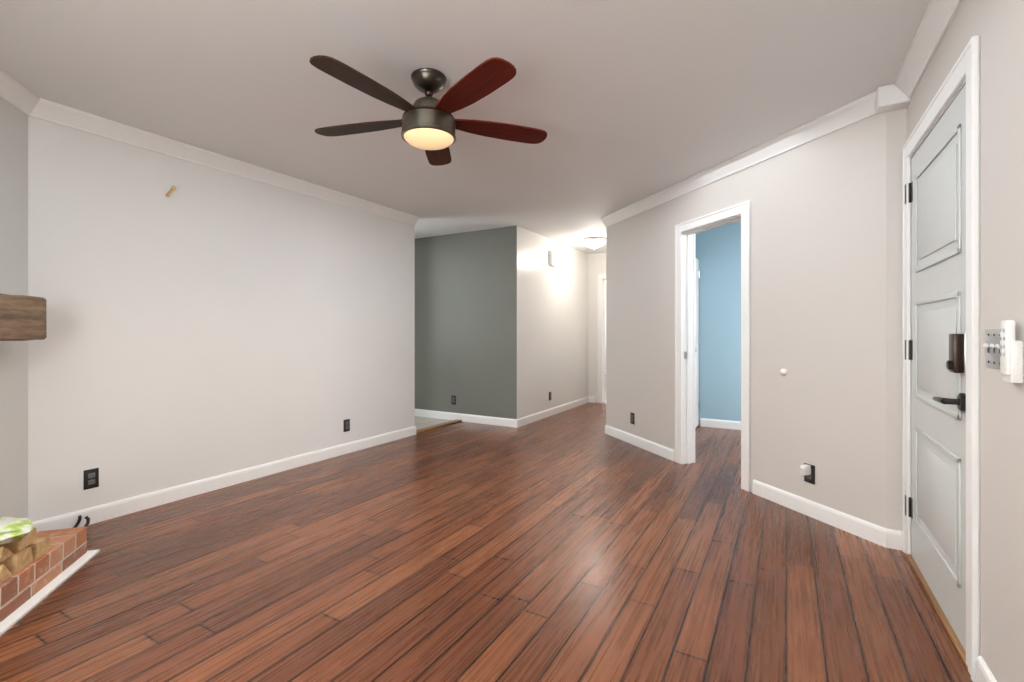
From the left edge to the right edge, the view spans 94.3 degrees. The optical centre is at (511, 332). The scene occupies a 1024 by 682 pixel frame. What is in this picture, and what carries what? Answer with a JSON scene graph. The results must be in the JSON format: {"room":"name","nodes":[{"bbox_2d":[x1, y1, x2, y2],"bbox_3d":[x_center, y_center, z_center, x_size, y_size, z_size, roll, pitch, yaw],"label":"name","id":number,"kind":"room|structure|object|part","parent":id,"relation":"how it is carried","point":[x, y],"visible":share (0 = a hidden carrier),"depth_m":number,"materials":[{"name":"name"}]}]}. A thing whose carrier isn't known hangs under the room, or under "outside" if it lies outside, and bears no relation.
{"room":"living room","nodes":[
{"label":"living room","id":0,"kind":"room"},
{"bbox_2d":[0,97,27,517],"bbox_3d":[-2.243,-0.070,1.128,0.120,2.440,3.140,0,0,-18],"label":"wall","id":1,"kind":"structure","parent":0,"point":[13,281],"depth_m":2.51,"materials":[{"name":"paint"}]},
{"bbox_2d":[0,293,46,340],"bbox_3d":[-2.159,0.013,1.382,0.194,0.394,2.230,0,0,-18],"label":"mantel shelf","id":2,"kind":"object","parent":1,"relation":"attached to","point":[23,317],"visible":1,"depth_m":2.29,"materials":[{"name":"brown wood"}]},
{"bbox_2d":[72,515,89,527],"bbox_3d":[-2.531,1.108,2.592,0.188,0.081,0.381,0,0,30],"label":"tongs","id":3,"kind":"object","parent":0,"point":[87,518],"visible":0.27,"depth_m":2.76,"materials":[{"name":"black metal"}]},
{"bbox_2d":[28,116,414,521],"bbox_3d":[-1.953,-0.070,3.977,0.120,2.440,3.225,0,0,30],"label":"wall","id":4,"kind":"structure","parent":0,"point":[203,322],"depth_m":3.33,"materials":[{"name":"paint"}]},
{"bbox_2d":[84,468,98,489],"bbox_3d":[-2.527,0.880,2.854,0.010,0.116,0.072,0,0,30],"label":"electrical outlet","id":5,"kind":"object","parent":4,"relation":"attached to","point":[91,478],"visible":1,"depth_m":2.85,"materials":[{"name":"black plastic"}]},
{"bbox_2d":[166,186,175,196],"bbox_3d":[-2.287,-0.944,3.186,0.104,0.063,0.027,0,0,30],"label":"hanger","id":6,"kind":"object","parent":4,"relation":"attached to","point":[170,191],"visible":1,"depth_m":3.18,"materials":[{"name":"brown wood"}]},
{"bbox_2d":[32,426,415,531],"bbox_3d":[-1.879,1.101,3.873,0.353,0.098,3.359,0,0,30],"label":"baseboard","id":7,"kind":"structure","parent":4,"relation":"attached to","point":[106,511],"depth_m":3.39,"materials":[{"name":"white wood"}]},
{"bbox_2d":[344,419,349,431],"bbox_3d":[-1.569,0.885,4.513,0.010,0.116,0.072,0,0,30],"label":"electrical outlet","id":8,"kind":"object","parent":4,"relation":"attached to","point":[346,425],"visible":1,"depth_m":4.51,"materials":[{"name":"black plastic"}]},
{"bbox_2d":[0,0,962,226],"bbox_3d":[-0.292,-1.242,2.564,4.170,0.094,6.286,0,0,30],"label":"crown molding","id":9,"kind":"structure","parent":4,"relation":"attached to","point":[938,17],"depth_m":3.01,"materials":[{"name":"white wood"}]},
{"bbox_2d":[415,416,451,429],"bbox_3d":[-2.766,1.200,6.389,3.820,0.100,10.900,0,0,30],"label":"floor","id":10,"kind":"structure","parent":0,"point":[422,422],"depth_m":6.12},
{"bbox_2d":[0,0,929,253],"bbox_3d":[0.430,-1.340,4.544,11.200,0.100,10.900,0,0,30],"label":"ceiling","id":11,"kind":"structure","parent":0,"point":[623,103],"depth_m":2.43,"materials":[{"name":"paint"}]},
{"bbox_2d":[309,55,546,165],"bbox_3d":[-0.450,-1.115,2.368,1.244,0.348,1.210,0,0,30],"label":"ceiling fan","id":12,"kind":"object","parent":11,"relation":"hanging from","point":[428,123],"visible":1,"depth_m":2.30,"materials":[{"name":"brown wood"}]},
{"bbox_3d":[-0.621,-1.078,2.093,0.144,0.018,0.562,10,5,33],"label":"blade","id":13,"kind":"part","parent":12,"relation":"part of","materials":[{"name":"brown wood"}]},
{"bbox_3d":[-0.777,-1.078,2.497,0.562,0.018,0.144,0,8,15],"label":"blade","id":14,"kind":"part","parent":12,"relation":"part of","materials":[{"name":"brown wood"}]},
{"bbox_3d":[-0.188,-1.078,2.115,0.144,0.018,0.562,10,-6,-39],"label":"blade","id":15,"kind":"part","parent":12,"relation":"part of","materials":[{"name":"red wood"}]},
{"bbox_3d":[-0.076,-1.078,2.534,0.562,0.018,0.144,0,-8,-21],"label":"blade","id":16,"kind":"part","parent":12,"relation":"part of","materials":[{"name":"red wood"}]},
{"bbox_2d":[583,237,605,248],"bbox_3d":[1.138,-1.218,6.571,0.310,0.143,0.310,0,0,30],"label":"hall light","id":17,"kind":"object","parent":11,"relation":"attached to","point":[593,242],"visible":1,"depth_m":6.47,"materials":[{"name":"white glass"}]},
{"bbox_2d":[415,226,521,418],"bbox_3d":[-1.895,-0.070,6.937,4.580,2.440,0.120,0,0,30],"label":"wall","id":18,"kind":"structure","parent":0,"point":[468,320],"depth_m":6.08,"materials":[{"name":"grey paint"}]},
{"bbox_2d":[451,395,455,404],"bbox_3d":[-0.765,0.885,6.209,0.072,0.116,0.010,0,0,30],"label":"electrical outlet","id":19,"kind":"object","parent":18,"relation":"attached to","point":[453,399],"visible":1,"depth_m":6.20,"materials":[{"name":"black plastic"}]},
{"bbox_2d":[415,409,518,427],"bbox_3d":[-1.879,1.101,6.851,4.494,0.098,0.014,0,0,30],"label":"baseboard","id":20,"kind":"structure","parent":18,"relation":"attached to","point":[508,422],"depth_m":6.07,"materials":[{"name":"white wood"}]},
{"bbox_2d":[0,402,972,681],"bbox_3d":[2.075,1.200,3.594,7.360,0.100,10.900,0,0,30],"label":"floor","id":21,"kind":"structure","parent":0,"point":[576,544],"depth_m":2.19,"materials":[{"name":"brown wood"}]},
{"bbox_2d":[0,527,86,622],"bbox_3d":[-2.069,1.074,1.440,0.401,0.152,1.999,0,0,-18],"label":"hearth","id":22,"kind":"object","parent":21,"relation":"on","point":[34,577],"visible":0.54,"depth_m":2.12,"materials":[{"name":"brick"}]},
{"bbox_2d":[0,517,50,583],"bbox_3d":[-2.174,0.880,1.938,0.393,0.232,0.422,0,0,-18],"label":"firewood","id":23,"kind":"object","parent":22,"relation":"on","point":[22,545],"visible":1,"depth_m":1.97,"materials":[{"name":"wood"}]},
{"bbox_2d":[0,549,99,635],"bbox_3d":[-2.050,1.140,1.446,0.435,0.020,2.069,0,0,-18],"label":"baseboard","id":24,"kind":"structure","parent":22,"relation":"attached to","point":[16,615],"depth_m":2.07,"materials":[{"name":"white wood"}]},
{"bbox_2d":[416,419,461,433],"bbox_3d":[-0.910,1.141,5.768,0.095,0.018,0.905,0,0,30],"label":"trim","id":25,"kind":"structure","parent":21,"relation":"on","point":[436,426],"depth_m":5.73,"materials":[{"name":"brown wood"}]},
{"bbox_2d":[522,228,587,417],"bbox_3d":[0.636,-0.070,6.861,0.120,2.440,2.280,0,0,30],"label":"wall","id":26,"kind":"structure","parent":0,"point":[555,331],"depth_m":6.62,"materials":[{"name":"paint"}]},
{"bbox_2d":[549,250,557,266],"bbox_3d":[0.575,-1.020,6.585,0.052,0.200,0.190,0,0,30],"label":"door chime","id":27,"kind":"object","parent":26,"relation":"attached to","point":[553,258],"visible":1,"depth_m":6.53,"materials":[{"name":"white plastic"}]},
{"bbox_2d":[519,396,589,426],"bbox_3d":[0.668,1.101,6.783,0.014,0.098,2.384,0,0,30],"label":"baseboard","id":28,"kind":"structure","parent":26,"relation":"attached to","point":[523,421],"depth_m":6.56,"materials":[{"name":"white wood"}]},
{"bbox_2d":[588,252,605,402],"bbox_3d":[1.351,0.430,7.834,1.946,3.440,0.120,0,0,30],"label":"wall","id":29,"kind":"structure","parent":0,"point":[596,264],"depth_m":7.78,"materials":[{"name":"paint"}]},
{"bbox_2d":[598,273,605,402],"bbox_3d":[1.786,0.101,7.583,0.822,2.098,0.162,0,0,30],"label":"door frame","id":30,"kind":"structure","parent":29,"relation":"attached to","point":[601,337],"depth_m":7.71,"materials":[{"name":"white wood"}]},
{"bbox_2d":[605,280,605,387],"bbox_3d":[2.531,-0.070,9.578,2.286,2.440,0.120,0,0,30],"label":"wall","id":31,"kind":"structure","parent":0,"point":[605,330],"depth_m":9.85,"materials":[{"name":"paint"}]},
{"bbox_2d":[695,223,740,425],"bbox_3d":[4.025,0.430,4.905,5.374,3.440,0.120,0,0,30],"label":"wall","id":32,"kind":"structure","parent":0,"point":[718,253],"depth_m":5.71,"materials":[{"name":"blue paint"}]},
{"bbox_2d":[700,418,740,429],"bbox_3d":[4.218,1.101,4.716,4.410,0.098,0.014,0,0,30],"label":"baseboard","id":33,"kind":"structure","parent":32,"relation":"attached to","point":[724,424],"depth_m":5.70,"materials":[{"name":"white wood"}]},
{"bbox_2d":[606,112,885,527],"bbox_3d":[1.597,0.430,3.995,0.120,3.440,3.007,0,0,-18],"label":"wall","id":34,"kind":"structure","parent":0,"point":[818,269],"depth_m":3.06,"materials":[{"name":"beige paint"}]},
{"bbox_2d":[630,412,633,423],"bbox_3d":[1.237,0.885,4.888,0.010,0.116,0.072,0,0,-18],"label":"outlet","id":35,"kind":"object","parent":34,"relation":"attached to","point":[631,418],"visible":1,"depth_m":4.89,"materials":[{"name":"black plastic"}]},
{"bbox_2d":[675,201,749,491],"bbox_3d":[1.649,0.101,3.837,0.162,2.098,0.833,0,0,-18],"label":"door frame","id":36,"kind":"structure","parent":34,"relation":"attached to","point":[734,212],"depth_m":4.14,"materials":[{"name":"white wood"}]},
{"bbox_2d":[780,369,786,375],"bbox_3d":[1.797,0.266,3.154,0.023,0.048,0.048,0,0,-18],"label":"door stop","id":37,"kind":"object","parent":34,"relation":"attached to","point":[783,372],"visible":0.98,"depth_m":3.14,"materials":[{"name":"white plastic"}]},
{"bbox_2d":[804,463,814,483],"bbox_3d":[1.862,0.885,2.976,0.010,0.116,0.072,0,0,-18],"label":"outlet","id":38,"kind":"object","parent":34,"relation":"attached to","point":[810,478],"visible":0.69,"depth_m":2.96,"materials":[{"name":"black plastic"}]},
{"bbox_2d":[800,464,810,475],"bbox_3d":[1.829,0.859,2.965,0.062,0.060,0.032,0,0,-18],"label":"night light","id":39,"kind":"object","parent":38,"relation":"attached to","point":[805,469],"visible":1,"depth_m":2.95,"materials":[{"name":"white plastic"}]},
{"bbox_2d":[753,480,902,550],"bbox_3d":[1.898,1.101,2.946,0.758,0.098,0.610,0,0,30],"label":"baseboard","id":40,"kind":"structure","parent":34,"relation":"attached to","point":[878,535],"depth_m":2.81,"materials":[{"name":"white wood"}]},
{"bbox_2d":[875,84,910,113],"bbox_3d":[2.002,-1.235,2.498,0.140,0.108,0.095,0,0,30],"label":"crown molding","id":41,"kind":"structure","parent":34,"relation":"attached to","point":[891,97],"depth_m":2.47,"materials":[{"name":"white wood"}]},
{"bbox_2d":[886,108,906,530],"bbox_3d":[2.140,-0.070,2.552,0.225,2.440,0.140,0,0,30],"label":"wall","id":42,"kind":"structure","parent":0,"point":[896,130],"depth_m":2.53,"materials":[{"name":"beige paint"}]},
{"bbox_2d":[907,0,1023,681],"bbox_3d":[1.077,0.430,0.626,0.140,3.440,4.538,0,0,30],"label":"wall","id":43,"kind":"structure","parent":0,"point":[997,26],"depth_m":1.42,"materials":[{"name":"beige paint"}]},
{"bbox_2d":[905,184,905,514],"bbox_3d":[2.025,0.090,2.445,0.002,1.700,0.026,0,0,30],"label":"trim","id":44,"kind":"structure","parent":43,"relation":"attached to","point":[905,349],"depth_m":2.44,"materials":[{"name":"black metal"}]},
{"bbox_2d":[906,554,967,670],"bbox_3d":[1.855,1.141,1.989,0.160,0.018,0.970,0,0,30],"label":"trim","id":45,"kind":"structure","parent":43,"relation":"attached to","point":[960,649],"depth_m":1.92,"materials":[{"name":"brown wood"}]},
{"bbox_2d":[909,84,965,650],"bbox_3d":[1.796,0.129,2.030,0.112,2.018,0.928,0,0,30],"label":"front door","id":46,"kind":"structure","parent":43,"relation":"in","point":[937,349],"depth_m":1.94,"materials":[{"name":"grey paint"}]},
{"bbox_2d":[903,35,979,681],"bbox_3d":[1.853,0.088,1.990,0.162,2.124,1.080,0,0,30],"label":"door frame","id":47,"kind":"structure","parent":43,"relation":"attached to","point":[965,69],"depth_m":1.59,"materials":[{"name":"white wood"}]},
{"bbox_2d":[976,656,996,681],"bbox_3d":[-0.356,1.101,0.801,2.517,0.098,3.168,0,0,30],"label":"baseboard","id":48,"kind":"structure","parent":43,"relation":"attached to","point":[984,673],"depth_m":1.51,"materials":[{"name":"white wood"}]},
{"bbox_2d":[983,329,999,368],"bbox_3d":[1.453,0.050,1.436,0.019,0.118,0.165,0,0,30],"label":"switch plate","id":49,"kind":"object","parent":43,"relation":"attached to","point":[991,345],"visible":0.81,"depth_m":1.45,"materials":[{"name":"silver metal"}]},
{"bbox_2d":[1000,320,1022,382],"bbox_3d":[1.369,0.052,1.305,0.034,0.170,0.058,0,0,30],"label":"cradle","id":50,"kind":"object","parent":43,"relation":"attached to","point":[1011,359],"visible":1,"depth_m":1.29,"materials":[{"name":"white plastic"}]},
{"bbox_3d":[1.369,-0.070,3.367,2.391,2.440,5.200,0,0,30],"label":"wall","id":51,"kind":"structure","parent":0,"visible":0},
{"bbox_2d":[695,257,699,427],"bbox_3d":[2.132,0.123,5.518,0.115,2.018,0.709,0,0,30],"label":"closet door","id":52,"kind":"structure","parent":51,"relation":"in","point":[697,342],"depth_m":5.72,"materials":[{"name":"white paint"}]},
{"bbox_3d":[1.700,-0.070,6.372,0.120,2.440,2.302,0,0,30],"label":"wall","id":53,"kind":"structure","parent":0,"visible":0},
{"bbox_2d":[605,425,674,460],"bbox_3d":[1.267,1.101,4.815,0.895,0.098,0.828,0,0,30],"label":"baseboard","id":54,"kind":"structure","parent":53,"relation":"attached to","point":[656,448],"depth_m":4.45,"materials":[{"name":"white wood"}]}
]}

